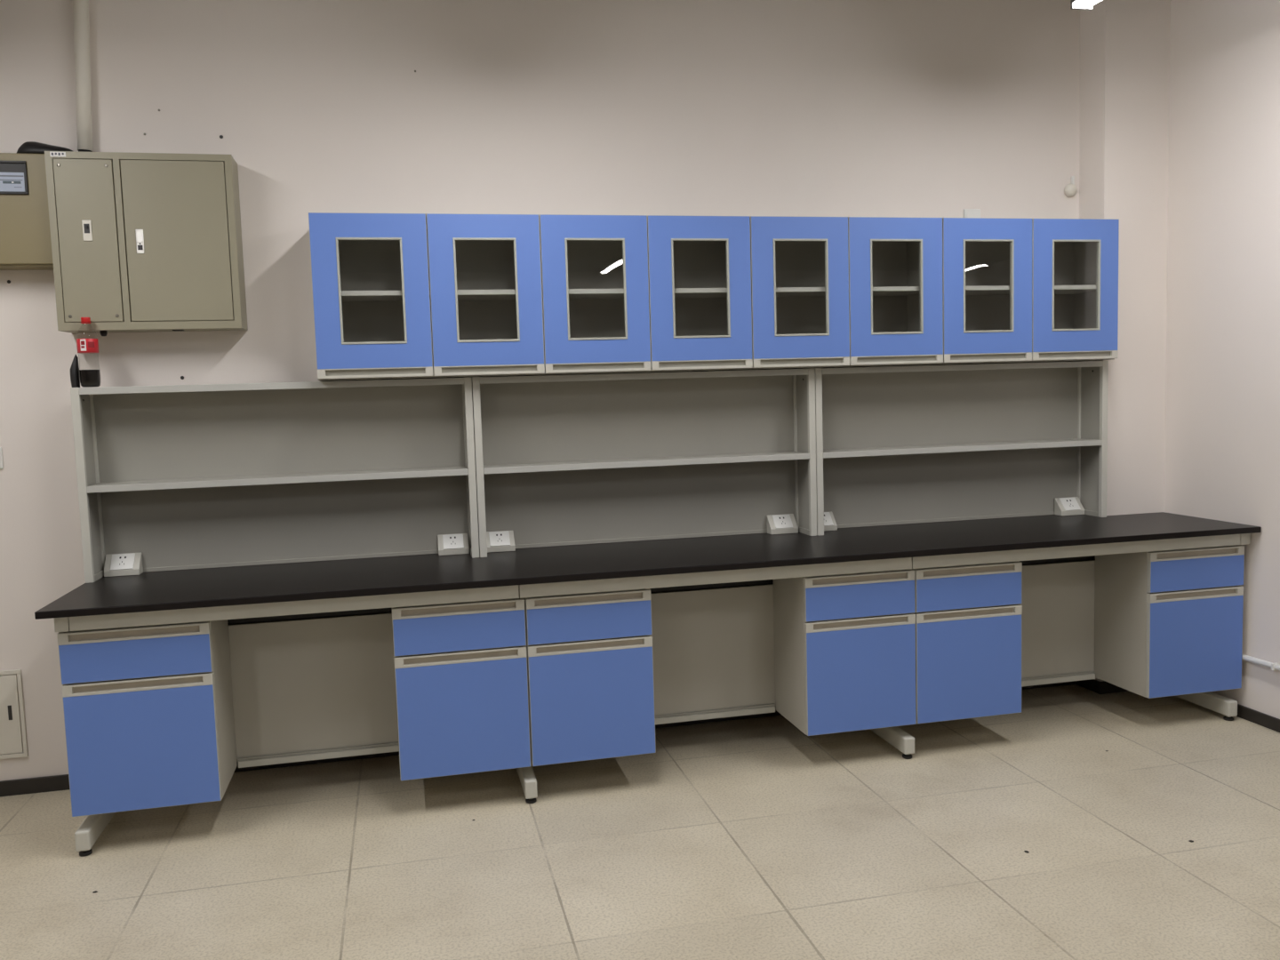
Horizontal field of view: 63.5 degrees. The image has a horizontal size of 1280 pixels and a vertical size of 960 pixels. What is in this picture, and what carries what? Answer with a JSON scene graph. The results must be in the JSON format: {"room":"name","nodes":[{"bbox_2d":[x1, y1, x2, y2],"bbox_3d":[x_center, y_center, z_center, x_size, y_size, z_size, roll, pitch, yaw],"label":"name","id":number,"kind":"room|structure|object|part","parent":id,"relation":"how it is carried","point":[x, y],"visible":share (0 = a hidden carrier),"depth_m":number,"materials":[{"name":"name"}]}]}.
{"room":"laboratory","nodes":[
{"label":"laboratory","id":0,"kind":"room"},
{"bbox_2d":[0,0,1079,781],"bbox_3d":[-1.960,-0.460,4.290,9.579,3.420,0.150,-3,5,-13],"label":"wall","id":1,"kind":"structure","parent":0,"point":[897,108],"depth_m":4.40,"materials":[{"name":"paint"}]},
{"bbox_2d":[0,447,3,468],"bbox_3d":[-2.571,-0.086,4.094,0.086,0.086,0.010,-3,5,-13],"label":"switch plate","id":2,"kind":"object","parent":1,"relation":"attached to","point":[1,451],"visible":1,"depth_m":4.10,"materials":[{"name":"white plastic"}]},
{"bbox_2d":[0,669,28,759],"bbox_3d":[-2.690,0.954,4.149,0.398,0.362,0.011,-3,5,-13],"label":"box","id":3,"kind":"object","parent":1,"relation":"attached to","point":[12,740],"visible":1,"depth_m":4.18,"materials":[{"name":"white metal"}]},
{"bbox_2d":[0,152,53,270],"bbox_3d":[-2.571,-1.026,3.954,0.614,0.425,0.134,-3,5,-13],"label":"control box","id":4,"kind":"object","parent":1,"relation":"attached to","point":[25,230],"visible":0.84,"depth_m":3.94,"materials":[{"name":"beige metal"}]},
{"bbox_2d":[16,141,72,153],"bbox_3d":[-2.289,-1.278,3.995,0.214,0.052,0.092,-3,5,-13],"label":"cable","id":5,"kind":"object","parent":4,"relation":"on","point":[28,147],"visible":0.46,"depth_m":3.96,"materials":[{"name":"black plastic"}]},
{"bbox_2d":[72,0,93,151],"bbox_3d":[-2.176,-1.702,4.031,0.094,0.882,0.062,-3,5,-13],"label":"conduit pipe","id":6,"kind":"object","parent":1,"relation":"attached to","point":[80,8],"visible":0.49,"depth_m":4.02,"materials":[{"name":"grey metal"}]},
{"bbox_2d":[44,151,247,335],"bbox_3d":[-1.936,-0.920,4.090,0.666,0.696,0.172,-3,5,-13],"label":"box","id":7,"kind":"object","parent":1,"relation":"attached to","point":[141,242],"visible":1,"depth_m":4.02,"materials":[{"name":"beige metal"}]},
{"bbox_2d":[83,224,89,232],"bbox_3d":[-2.118,-0.963,3.959,0.019,0.036,0.006,-3,5,-13],"label":"switch","id":8,"kind":"object","parent":7,"relation":"attached to","point":[86,227],"depth_m":3.96,"materials":[{"name":"grey plastic"}]},
{"bbox_2d":[81,220,92,240],"bbox_3d":[-2.118,-0.956,3.964,0.031,0.078,0.004,-3,5,-13],"label":"switch plate","id":9,"kind":"object","parent":7,"relation":"attached to","point":[86,225],"depth_m":3.96,"materials":[{"name":"white plastic"}]},
{"bbox_3d":[-2.119,-0.918,3.975,0.205,0.615,0.012,-3,5,-13],"label":"door","id":10,"kind":"part","parent":7,"relation":"part of","materials":[{"name":"beige metal"}]},
{"bbox_3d":[-1.807,-0.934,4.046,0.374,0.615,0.012,-3,5,-13],"label":"door","id":11,"kind":"part","parent":7,"relation":"part of","materials":[{"name":"beige metal"}]},
{"bbox_2d":[308,212,544,381],"bbox_3d":[-0.872,-0.748,4.274,0.898,0.649,0.318,-3,5,-13],"label":"upper cabinet","id":12,"kind":"object","parent":1,"relation":"attached to","point":[396,296],"visible":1,"depth_m":4.17,"materials":[{"name":"blue metal"}]},
{"bbox_3d":[-1.058,-0.745,4.080,0.446,0.604,0.018,-3,5,-13],"label":"door","id":13,"kind":"part","parent":12,"relation":"part of","materials":[{"name":"blue laminate"}]},
{"bbox_3d":[-1.049,-0.426,4.108,0.446,0.037,0.019,-3,5,-13],"label":"handle rail","id":14,"kind":"part","parent":12,"relation":"part of","materials":[{"name":"grey metal"}]},
{"bbox_2d":[341,289,515,301],"bbox_3d":[-0.875,-0.762,4.283,0.865,0.019,0.276,-3,5,-13],"label":"shelf","id":15,"kind":"object","parent":12,"relation":"attached to","point":[463,295],"depth_m":4.22,"materials":[{"name":"grey metal"}]},
{"bbox_3d":[-0.621,-0.767,4.180,0.446,0.604,0.018,-3,5,-13],"label":"door","id":16,"kind":"part","parent":12,"relation":"part of","materials":[{"name":"blue laminate"}]},
{"bbox_3d":[-0.611,-0.447,4.208,0.446,0.037,0.019,-3,5,-13],"label":"handle rail","id":17,"kind":"part","parent":12,"relation":"part of","materials":[{"name":"grey metal"}]},
{"bbox_2d":[0,680,1076,796],"bbox_3d":[-2.161,1.232,4.296,9.027,0.062,0.017,-3,5,-13],"label":"baseboard","id":18,"kind":"structure","parent":1,"relation":"attached to","point":[56,782],"depth_m":4.41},
{"bbox_2d":[537,214,752,375],"bbox_3d":[0.005,-0.792,4.473,0.898,0.649,0.318,-3,5,-13],"label":"upper cabinet","id":19,"kind":"object","parent":1,"relation":"attached to","point":[620,293],"visible":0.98,"depth_m":4.36,"materials":[{"name":"blue metal"}]},
{"bbox_3d":[-0.182,-0.789,4.280,0.446,0.604,0.018,-3,5,-13],"label":"door","id":20,"kind":"part","parent":19,"relation":"part of","materials":[{"name":"blue laminate"}]},
{"bbox_3d":[-0.172,-0.469,4.307,0.446,0.037,0.019,-3,5,-13],"label":"handle rail","id":21,"kind":"part","parent":19,"relation":"part of","materials":[{"name":"grey metal"}]},
{"bbox_2d":[568,288,727,299],"bbox_3d":[0.002,-0.806,4.482,0.865,0.019,0.276,-3,5,-13],"label":"shelf","id":22,"kind":"object","parent":19,"relation":"attached to","point":[680,293],"depth_m":4.42,"materials":[{"name":"grey metal"}]},
{"bbox_3d":[0.256,-0.810,4.379,0.446,0.604,0.018,-3,5,-13],"label":"door","id":23,"kind":"part","parent":19,"relation":"part of","materials":[{"name":"blue metal"}]},
{"bbox_3d":[0.266,-0.491,4.407,0.446,0.037,0.019,-3,5,-13],"label":"handle rail","id":24,"kind":"part","parent":19,"relation":"part of","materials":[{"name":"grey metal"}]},
{"bbox_2d":[736,216,943,370],"bbox_3d":[0.882,-0.835,4.672,0.898,0.649,0.318,-3,5,-13],"label":"upper cabinet","id":25,"kind":"object","parent":1,"relation":"attached to","point":[827,292],"visible":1,"depth_m":4.56,"materials":[{"name":"blue metal"}]},
{"bbox_3d":[0.695,-0.832,4.479,0.446,0.604,0.018,-3,5,-13],"label":"door","id":26,"kind":"part","parent":25,"relation":"part of","materials":[{"name":"blue metal"}]},
{"bbox_3d":[0.704,-0.513,4.506,0.446,0.037,0.019,-3,5,-13],"label":"handle rail","id":27,"kind":"part","parent":25,"relation":"part of","materials":[{"name":"grey metal"}]},
{"bbox_2d":[776,286,919,296],"bbox_3d":[0.879,-0.850,4.681,0.865,0.019,0.276,-3,5,-13],"label":"shelf","id":28,"kind":"object","parent":25,"relation":"attached to","point":[877,291],"depth_m":4.61,"materials":[{"name":"grey metal"}]},
{"bbox_3d":[1.133,-0.854,4.578,0.446,0.604,0.018,-3,5,-13],"label":"door","id":29,"kind":"part","parent":25,"relation":"part of","materials":[{"name":"blue metal"}]},
{"bbox_3d":[1.142,-0.535,4.606,0.446,0.037,0.019,-3,5,-13],"label":"handle rail","id":30,"kind":"part","parent":25,"relation":"part of","materials":[{"name":"grey metal"}]},
{"bbox_2d":[963,208,980,217],"bbox_3d":[1.594,-1.257,4.964,0.088,0.086,0.010,-3,5,-13],"label":"outlet plate","id":31,"kind":"object","parent":1,"relation":"attached to","point":[967,212],"visible":0.41,"depth_m":4.96,"materials":[{"name":"white plastic"}]},
{"bbox_2d":[927,217,1119,365],"bbox_3d":[1.758,-0.879,4.871,0.898,0.649,0.318,-3,5,-13],"label":"upper cabinet","id":32,"kind":"object","parent":1,"relation":"attached to","point":[1014,290],"visible":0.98,"depth_m":4.75,"materials":[{"name":"blue laminate"}]},
{"bbox_3d":[1.571,-0.876,4.678,0.446,0.604,0.018,-3,5,-13],"label":"door","id":33,"kind":"part","parent":32,"relation":"part of","materials":[{"name":"blue metal"}]},
{"bbox_3d":[1.581,-0.557,4.705,0.446,0.037,0.019,-3,5,-13],"label":"handle rail","id":34,"kind":"part","parent":32,"relation":"part of","materials":[{"name":"grey metal"}]},
{"bbox_2d":[965,285,1096,295],"bbox_3d":[1.755,-0.894,4.880,0.865,0.019,0.276,-3,5,-13],"label":"shelf","id":35,"kind":"object","parent":32,"relation":"attached to","point":[988,290],"depth_m":4.81,"materials":[{"name":"grey metal"}]},
{"bbox_3d":[2.019,-0.579,4.805,0.446,0.037,0.019,-3,5,-13],"label":"handle rail","id":36,"kind":"part","parent":32,"relation":"part of","materials":[{"name":"grey metal"}]},
{"bbox_3d":[2.009,-0.898,4.777,0.446,0.604,0.018,-3,5,-13],"label":"door","id":37,"kind":"part","parent":32,"relation":"part of","materials":[{"name":"blue laminate"}]},
{"bbox_2d":[1064,176,1077,196],"bbox_3d":[2.108,-1.436,5.053,0.062,0.099,0.037,-3,5,-13],"label":"sensor","id":38,"kind":"object","parent":1,"relation":"attached to","point":[1070,189],"visible":1,"depth_m":5.05,"materials":[{"name":"white plastic"}]},
{"bbox_3d":[2.117,-1.458,5.062,0.012,0.058,0.018,-3,5,-13],"label":"stem","id":39,"kind":"part","parent":38,"relation":"part of","materials":[{"name":"white plastic"}]},
{"bbox_2d":[0,684,1279,959],"bbox_3d":[2.079,1.621,-0.789,15.000,0.100,12.150,-3,5,-13],"label":"floor","id":40,"kind":"structure","parent":0,"point":[756,838],"depth_m":3.51,"materials":[{"name":"tile"}]},
{"bbox_2d":[57,619,237,816],"bbox_3d":[-1.785,0.821,3.792,0.489,0.650,0.368,-3,5,-13],"label":"base cabinet","id":41,"kind":"object","parent":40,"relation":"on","point":[148,710],"visible":0.98,"depth_m":3.62,"materials":[{"name":"blue laminate"}]},
{"bbox_3d":[-1.755,0.533,3.597,0.486,0.039,0.019,-3,5,-13],"label":"handle rail","id":42,"kind":"part","parent":41,"relation":"part of","materials":[{"name":"grey metal"}]},
{"bbox_3d":[-1.753,0.621,3.604,0.486,0.137,0.018,-3,5,-13],"label":"drawer","id":43,"kind":"part","parent":41,"relation":"part of","materials":[{"name":"blue metal"}]},
{"bbox_3d":[-1.750,0.715,3.613,0.486,0.039,0.019,-3,5,-13],"label":"handle rail","id":44,"kind":"part","parent":41,"relation":"part of","materials":[{"name":"grey metal"}]},
{"bbox_3d":[-1.743,0.946,3.632,0.486,0.424,0.018,-3,5,-13],"label":"door","id":45,"kind":"part","parent":41,"relation":"part of","materials":[{"name":"blue laminate"}]},
{"bbox_2d":[53,584,537,856],"bbox_3d":[-1.271,0.823,4.072,1.624,0.860,0.690,-3,5,-13],"label":"frame","id":46,"kind":"object","parent":40,"relation":"on","point":[312,679],"visible":0.45,"depth_m":4.08,"materials":[{"name":"grey metal"}]},
{"bbox_3d":[-2.053,0.463,3.863,0.044,0.060,0.690,-3,5,-13],"label":"rail","id":47,"kind":"part","parent":46,"relation":"part of","materials":[{"name":"grey metal"}]},
{"bbox_3d":[-1.208,0.449,3.726,1.538,0.060,0.043,-3,5,-13],"label":"apron rail","id":48,"kind":"part","parent":46,"relation":"part of","materials":[{"name":"grey metal"}]},
{"bbox_2d":[227,608,391,624],"bbox_3d":[-1.313,0.535,4.107,1.573,0.120,0.038,-3,5,-13],"label":"cable tray","id":49,"kind":"object","parent":46,"relation":"on","point":[380,616],"depth_m":4.10,"materials":[{"name":"black metal"}]},
{"bbox_3d":[-1.299,0.820,4.104,1.575,0.543,0.015,-3,5,-13],"label":"panel","id":50,"kind":"part","parent":46,"relation":"part of","materials":[{"name":"grey metal"}]},
{"bbox_3d":[-1.273,1.093,4.114,0.615,0.036,0.018,-3,5,-13],"label":"rail","id":51,"kind":"part","parent":46,"relation":"part of","materials":[{"name":"grey metal"}]},
{"bbox_2d":[34,512,1261,619],"bbox_3d":[0.262,0.305,4.375,4.871,0.026,0.787,-3,5,-13],"label":"countertop","id":52,"kind":"structure","parent":46,"relation":"on","point":[163,590],"depth_m":4.17,"materials":[{"name":"black plastic"}]},
{"bbox_2d":[104,552,143,576],"bbox_3d":[-2.079,0.340,4.159,0.131,0.083,0.062,-3,5,-13],"label":"box","id":53,"kind":"object","parent":52,"relation":"on","point":[127,564],"visible":1,"depth_m":4.15,"materials":[{"name":"white plastic"}]},
{"bbox_3d":[-2.079,0.329,4.154,0.086,0.075,0.006,-3,-37,-13],"label":"socket plate","id":54,"kind":"part","parent":53,"relation":"part of","materials":[{"name":"white plastic"}]},
{"bbox_2d":[70,376,479,583],"bbox_3d":[-1.443,-0.021,4.229,1.512,0.752,0.202,-3,5,-13],"label":"rack","id":55,"kind":"object","parent":52,"relation":"on","point":[208,476],"visible":0.88,"depth_m":4.28,"materials":[{"name":"grey metal"}]},
{"bbox_2d":[70,354,79,387],"bbox_3d":[-2.168,-0.418,3.966,0.030,0.128,0.050,-3,5,-13],"label":"case","id":56,"kind":"object","parent":55,"relation":"on","point":[75,377],"visible":0.99,"depth_m":3.95,"materials":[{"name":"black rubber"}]},
{"bbox_2d":[76,317,100,387],"bbox_3d":[-2.119,-0.490,3.971,0.074,0.266,0.075,-3,5,-13],"label":"bottle","id":57,"kind":"object","parent":55,"relation":"on","point":[88,378],"visible":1,"depth_m":3.95,"materials":[{"name":"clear plastic"}]},
{"bbox_3d":[-2.118,-0.513,3.933,0.021,0.043,0.002,-2,5,-3],"label":"information panel","id":58,"kind":"part","parent":57,"relation":"part of","materials":[{"name":"white paper"}]},
{"bbox_2d":[79,377,463,394],"bbox_3d":[-1.452,-0.380,4.191,1.450,0.027,0.187,-3,5,-13],"label":"shelf","id":59,"kind":"object","parent":55,"relation":"attached to","point":[376,386],"depth_m":4.18,"materials":[{"name":"grey metal"}]},
{"bbox_2d":[86,465,468,493],"bbox_3d":[-1.441,-0.005,4.223,1.450,0.026,0.187,-3,5,-13],"label":"shelf","id":60,"kind":"object","parent":55,"relation":"attached to","point":[344,474],"depth_m":4.21,"materials":[{"name":"grey metal"}]},
{"bbox_2d":[437,533,469,555],"bbox_3d":[-0.803,0.277,4.449,0.129,0.083,0.062,-3,5,-13],"label":"box","id":61,"kind":"object","parent":52,"relation":"on","point":[457,543],"visible":1,"depth_m":4.44,"materials":[{"name":"white plastic"}]},
{"bbox_3d":[-0.803,0.265,4.444,0.086,0.075,0.006,-3,-37,-13],"label":"socket plate","id":62,"kind":"part","parent":61,"relation":"part of","materials":[{"name":"white plastic"}]},
{"bbox_2d":[486,530,515,552],"bbox_3d":[-0.610,0.267,4.493,0.128,0.083,0.062,-3,5,-13],"label":"box","id":63,"kind":"object","parent":52,"relation":"on","point":[502,540],"visible":0.8,"depth_m":4.48,"materials":[{"name":"white plastic"}]},
{"bbox_3d":[-0.610,0.255,4.488,0.086,0.075,0.006,-3,-37,-13],"label":"socket plate","id":64,"kind":"part","parent":63,"relation":"part of","materials":[{"name":"white plastic"}]},
{"bbox_2d":[471,368,816,557],"bbox_3d":[0.031,-0.094,4.564,1.509,0.752,0.202,-3,5,-13],"label":"rack","id":65,"kind":"object","parent":52,"relation":"on","point":[578,459],"visible":0.91,"depth_m":4.63,"materials":[{"name":"grey metal"}]},
{"bbox_2d":[479,368,807,383],"bbox_3d":[0.022,-0.454,4.526,1.448,0.027,0.187,-3,5,-13],"label":"shelf","id":66,"kind":"object","parent":65,"relation":"attached to","point":[780,374],"depth_m":4.52,"materials":[{"name":"grey metal"}]},
{"bbox_2d":[483,451,809,474],"bbox_3d":[0.033,-0.079,4.558,1.448,0.026,0.187,-3,5,-13],"label":"shelf","id":67,"kind":"object","parent":65,"relation":"attached to","point":[604,462],"depth_m":4.55,"materials":[{"name":"grey metal"}]},
{"bbox_2d":[766,513,798,534],"bbox_3d":[0.658,0.204,4.781,0.132,0.083,0.062,-3,5,-13],"label":"box","id":68,"kind":"object","parent":52,"relation":"on","point":[776,524],"visible":1,"depth_m":4.77,"materials":[{"name":"white plastic"}]},
{"bbox_3d":[0.659,0.192,4.776,0.086,0.075,0.006,-3,-37,-13],"label":"socket plate","id":69,"kind":"part","parent":68,"relation":"part of","materials":[{"name":"white plastic"}]},
{"bbox_2d":[824,511,837,531],"bbox_3d":[0.855,0.194,4.825,0.114,0.083,0.062,-3,5,-13],"label":"box","id":70,"kind":"object","parent":52,"relation":"on","point":[829,522],"visible":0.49,"depth_m":4.81,"materials":[{"name":"white plastic"}]},
{"bbox_3d":[0.856,0.182,4.820,0.078,0.075,0.006,-3,-37,-13],"label":"socket plate","id":71,"kind":"part","parent":70,"relation":"part of","materials":[{"name":"white plastic"}]},
{"bbox_2d":[814,360,1108,535],"bbox_3d":[1.495,-0.167,4.896,1.491,0.752,0.202,-3,5,-13],"label":"rack","id":72,"kind":"object","parent":52,"relation":"on","point":[915,444],"visible":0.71,"depth_m":4.97,"materials":[{"name":"grey metal"}]},
{"bbox_2d":[821,360,1102,374],"bbox_3d":[1.486,-0.527,4.858,1.430,0.027,0.187,-3,5,-13],"label":"shelf","id":73,"kind":"object","parent":72,"relation":"attached to","point":[1083,366],"depth_m":4.85,"materials":[{"name":"grey metal"}]},
{"bbox_2d":[823,438,1102,458],"bbox_3d":[1.497,-0.152,4.890,1.430,0.026,0.187,-3,5,-13],"label":"shelf","id":74,"kind":"object","parent":72,"relation":"attached to","point":[962,445],"depth_m":4.89,"materials":[{"name":"grey metal"}]},
{"bbox_2d":[1054,496,1084,516],"bbox_3d":[2.124,0.131,5.114,0.130,0.083,0.062,-3,5,-13],"label":"power outlet","id":75,"kind":"object","parent":52,"relation":"on","point":[1072,506],"visible":1,"depth_m":5.10,"materials":[{"name":"white plastic"}]},
{"bbox_3d":[2.124,0.119,5.108,0.086,0.075,0.006,-3,-37,-13],"label":"socket plate","id":76,"kind":"part","parent":75,"relation":"part of","materials":[{"name":"white plastic"}]},
{"bbox_2d":[391,597,530,780],"bbox_3d":[-0.702,0.766,4.038,0.488,0.650,0.368,-3,5,-13],"label":"base cabinet","id":77,"kind":"object","parent":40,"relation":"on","point":[460,668],"visible":1,"depth_m":3.86,"materials":[{"name":"blue metal"}]},
{"bbox_3d":[-0.672,0.479,3.843,0.484,0.039,0.019,-3,5,-13],"label":"handle rail","id":78,"kind":"part","parent":77,"relation":"part of","materials":[{"name":"beige metal"}]},
{"bbox_3d":[-0.669,0.567,3.850,0.484,0.137,0.018,-3,5,-13],"label":"drawer","id":79,"kind":"part","parent":77,"relation":"part of","materials":[{"name":"blue laminate"}]},
{"bbox_3d":[-0.666,0.661,3.859,0.484,0.039,0.019,-3,5,-13],"label":"handle rail","id":80,"kind":"part","parent":77,"relation":"part of","materials":[{"name":"grey metal"}]},
{"bbox_3d":[-0.659,0.892,3.878,0.484,0.424,0.018,-3,5,-13],"label":"door","id":81,"kind":"part","parent":77,"relation":"part of","materials":[{"name":"blue laminate"}]},
{"bbox_2d":[524,588,655,766],"bbox_3d":[-0.225,0.743,4.147,0.486,0.650,0.368,-3,5,-13],"label":"base cabinet","id":82,"kind":"object","parent":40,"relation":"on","point":[589,655],"visible":0.91,"depth_m":3.97,"materials":[{"name":"blue metal"}]},
{"bbox_3d":[-0.195,0.456,3.951,0.484,0.039,0.019,-3,5,-13],"label":"handle rail","id":83,"kind":"part","parent":82,"relation":"part of","materials":[{"name":"beige metal"}]},
{"bbox_3d":[-0.192,0.543,3.959,0.484,0.137,0.018,-3,5,-13],"label":"drawer","id":84,"kind":"part","parent":82,"relation":"part of","materials":[{"name":"blue laminate"}]},
{"bbox_3d":[-0.189,0.637,3.967,0.484,0.039,0.019,-3,5,-13],"label":"handle rail","id":85,"kind":"part","parent":82,"relation":"part of","materials":[{"name":"grey metal"}]},
{"bbox_3d":[-0.182,0.868,3.986,0.484,0.424,0.018,-3,5,-13],"label":"door","id":86,"kind":"part","parent":82,"relation":"part of","materials":[{"name":"blue metal"}]},
{"bbox_2d":[518,557,914,759],"bbox_3d":[0.274,0.748,4.405,1.614,0.860,0.654,-3,5,-13],"label":"frame","id":87,"kind":"object","parent":40,"relation":"on","point":[713,635],"visible":0.33,"depth_m":4.44,"materials":[{"name":"grey metal"}]},
{"bbox_2d":[649,579,773,592],"bbox_3d":[0.243,0.458,4.460,1.596,0.120,0.038,-3,5,-13],"label":"cable tray","id":88,"kind":"object","parent":87,"relation":"on","point":[765,586],"depth_m":4.46,"materials":[{"name":"black metal"}]},
{"bbox_3d":[0.258,0.742,4.457,1.598,0.543,0.015,-3,5,-13],"label":"panel","id":89,"kind":"part","parent":87,"relation":"part of","materials":[{"name":"grey metal"}]},
{"bbox_3d":[0.289,1.015,4.469,0.619,0.036,0.018,-3,5,-13],"label":"rail","id":90,"kind":"part","parent":87,"relation":"part of","materials":[{"name":"grey metal"}]},
{"bbox_3d":[0.326,0.373,4.074,1.606,0.060,0.043,-3,5,-13],"label":"apron rail","id":91,"kind":"part","parent":87,"relation":"part of","materials":[{"name":"grey metal"}]},
{"bbox_2d":[773,568,916,735],"bbox_3d":[0.862,0.688,4.393,0.484,0.650,0.368,-3,5,-13],"label":"base cabinet","id":92,"kind":"object","parent":40,"relation":"on","point":[844,644],"visible":0.95,"depth_m":4.22,"materials":[{"name":"blue laminate"}]},
{"bbox_3d":[0.895,0.489,4.205,0.480,0.137,0.018,-3,5,-13],"label":"drawer","id":93,"kind":"part","parent":92,"relation":"part of","materials":[{"name":"blue laminate"}]},
{"bbox_3d":[0.892,0.401,4.198,0.480,0.039,0.019,-3,5,-13],"label":"handle rail","id":94,"kind":"part","parent":92,"relation":"part of","materials":[{"name":"metal"}]},
{"bbox_3d":[0.898,0.583,4.214,0.480,0.039,0.019,-3,5,-13],"label":"handle rail","id":95,"kind":"part","parent":92,"relation":"part of","materials":[{"name":"grey metal"}]},
{"bbox_3d":[0.905,0.814,4.233,0.480,0.424,0.018,-3,5,-13],"label":"door","id":96,"kind":"part","parent":92,"relation":"part of","materials":[{"name":"blue laminate"}]},
{"bbox_2d":[912,560,1022,723],"bbox_3d":[1.338,0.665,4.501,0.488,0.650,0.368,-3,5,-13],"label":"base cabinet","id":97,"kind":"object","parent":40,"relation":"on","point":[968,618],"visible":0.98,"depth_m":4.32,"materials":[{"name":"blue laminate"}]},
{"bbox_3d":[1.370,0.465,4.313,0.486,0.137,0.018,-3,5,-13],"label":"drawer","id":98,"kind":"part","parent":97,"relation":"part of","materials":[{"name":"blue laminate"}]},
{"bbox_3d":[1.368,0.378,4.306,0.486,0.039,0.019,-3,5,-13],"label":"handle rail","id":99,"kind":"part","parent":97,"relation":"part of","materials":[{"name":"metal"}]},
{"bbox_3d":[1.380,0.790,4.341,0.486,0.424,0.018,-3,5,-13],"label":"door","id":100,"kind":"part","parent":97,"relation":"part of","materials":[{"name":"blue laminate"}]},
{"bbox_3d":[1.373,0.559,4.322,0.486,0.039,0.019,-3,5,-13],"label":"handle rail","id":101,"kind":"part","parent":97,"relation":"part of","materials":[{"name":"grey metal"}]},
{"bbox_2d":[912,533,1250,720],"bbox_3d":[1.849,0.667,4.780,1.637,0.860,0.690,-3,5,-13],"label":"frame","id":102,"kind":"object","parent":40,"relation":"on","point":[1058,583],"visible":0.34,"depth_m":4.81,"materials":[{"name":"grey metal"}]},
{"bbox_2d":[1019,555,1095,565],"bbox_3d":[1.825,0.379,4.819,1.626,0.120,0.038,-3,5,-13],"label":"cable tray","id":103,"kind":"object","parent":102,"relation":"on","point":[1090,560],"depth_m":4.83,"materials":[{"name":"black metal"}]},
{"bbox_3d":[1.840,0.663,4.816,1.628,0.543,0.015,-3,5,-13],"label":"panel","id":104,"kind":"part","parent":102,"relation":"part of","materials":[{"name":"grey metal"}]},
{"bbox_3d":[1.849,0.937,4.823,0.612,0.036,0.018,-3,5,-13],"label":"rail","id":105,"kind":"part","parent":102,"relation":"part of","materials":[{"name":"grey metal"}]},
{"bbox_3d":[1.884,0.295,4.428,1.586,0.060,0.043,-3,5,-13],"label":"apron rail","id":106,"kind":"part","parent":102,"relation":"part of","materials":[{"name":"grey metal"}]},
{"bbox_3d":[2.610,0.231,4.922,0.050,0.060,0.690,-3,5,-13],"label":"rail","id":107,"kind":"part","parent":102,"relation":"part of","materials":[{"name":"grey metal"}]},
{"bbox_2d":[1094,544,1244,698],"bbox_3d":[2.419,0.611,4.747,0.486,0.650,0.368,-3,5,-13],"label":"base cabinet","id":108,"kind":"object","parent":40,"relation":"on","point":[1167,622],"visible":1,"depth_m":4.58,"materials":[{"name":"blue laminate"}]},
{"bbox_3d":[2.462,0.736,4.587,0.483,0.424,0.018,-3,5,-13],"label":"door","id":109,"kind":"part","parent":108,"relation":"part of","materials":[{"name":"blue laminate"}]},
{"bbox_3d":[2.455,0.505,4.567,0.483,0.039,0.019,-3,5,-13],"label":"handle rail","id":110,"kind":"part","parent":108,"relation":"part of","materials":[{"name":"metal"}]},
{"bbox_3d":[2.452,0.411,4.559,0.483,0.137,0.018,-3,5,-13],"label":"drawer","id":111,"kind":"part","parent":108,"relation":"part of","materials":[{"name":"blue laminate"}]},
{"bbox_3d":[2.449,0.324,4.551,0.483,0.039,0.019,-3,5,-13],"label":"handle rail","id":112,"kind":"part","parent":108,"relation":"part of","materials":[{"name":"beige metal"}]},
{"bbox_2d":[1079,0,1170,681],"bbox_3d":[2.384,-0.663,5.114,0.372,3.420,0.208,-3,5,-13],"label":"column corner","id":113,"kind":"structure","parent":0,"point":[1124,44],"depth_m":4.97,"materials":[{"name":"paint"}]},
{"bbox_2d":[1076,679,1129,694],"bbox_3d":[2.419,1.013,5.231,0.351,0.060,0.188,-3,5,-13],"label":"baseboard","id":114,"kind":"structure","parent":113,"relation":"attached to","point":[1094,685],"depth_m":5.12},
{"bbox_2d":[1163,0,1279,719],"bbox_3d":[5.382,-0.774,5.344,5.621,3.420,1.050,-3,5,-13],"label":"wall","id":115,"kind":"structure","parent":0,"point":[1222,443],"depth_m":4.64,"materials":[{"name":"paint"}]},
{"bbox_2d":[1235,704,1279,732],"bbox_3d":[2.714,1.045,4.773,0.017,0.056,0.860,-3,5,-13],"label":"baseboard","id":116,"kind":"structure","parent":115,"relation":"attached to","point":[1262,719],"depth_m":4.59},
{"bbox_2d":[1241,654,1279,671],"bbox_3d":[2.717,0.797,4.638,0.032,0.031,0.625,-3,5,-13],"label":"conduit pipe","id":117,"kind":"object","parent":115,"relation":"attached to","point":[1276,666],"visible":0.54,"depth_m":4.54,"materials":[{"name":"white plastic"}]},
{"bbox_3d":[1.973,-1.885,-1.090,15.000,0.100,12.150,-3,5,-13],"label":"ceiling","id":118,"kind":"structure","parent":0,"visible":0},
{"bbox_2d":[1070,0,1101,10],"bbox_3d":[1.908,-1.985,3.200,0.095,0.426,1.700,-3,5,-13],"label":"ceiling lamp","id":119,"kind":"object","parent":118,"relation":"hanging from","point":[1076,4],"visible":1,"depth_m":4.01,"materials":[{"name":"white plastic"}]},
{"bbox_2d":[1073,0,1101,7],"bbox_3d":[1.914,-1.785,3.217,0.080,0.016,1.676,-3,5,-13],"label":"diffuser","id":120,"kind":"object","parent":119,"relation":"attached to","point":[1077,4],"depth_m":4.00,"materials":[{"name":"white plastic"}]}
]}

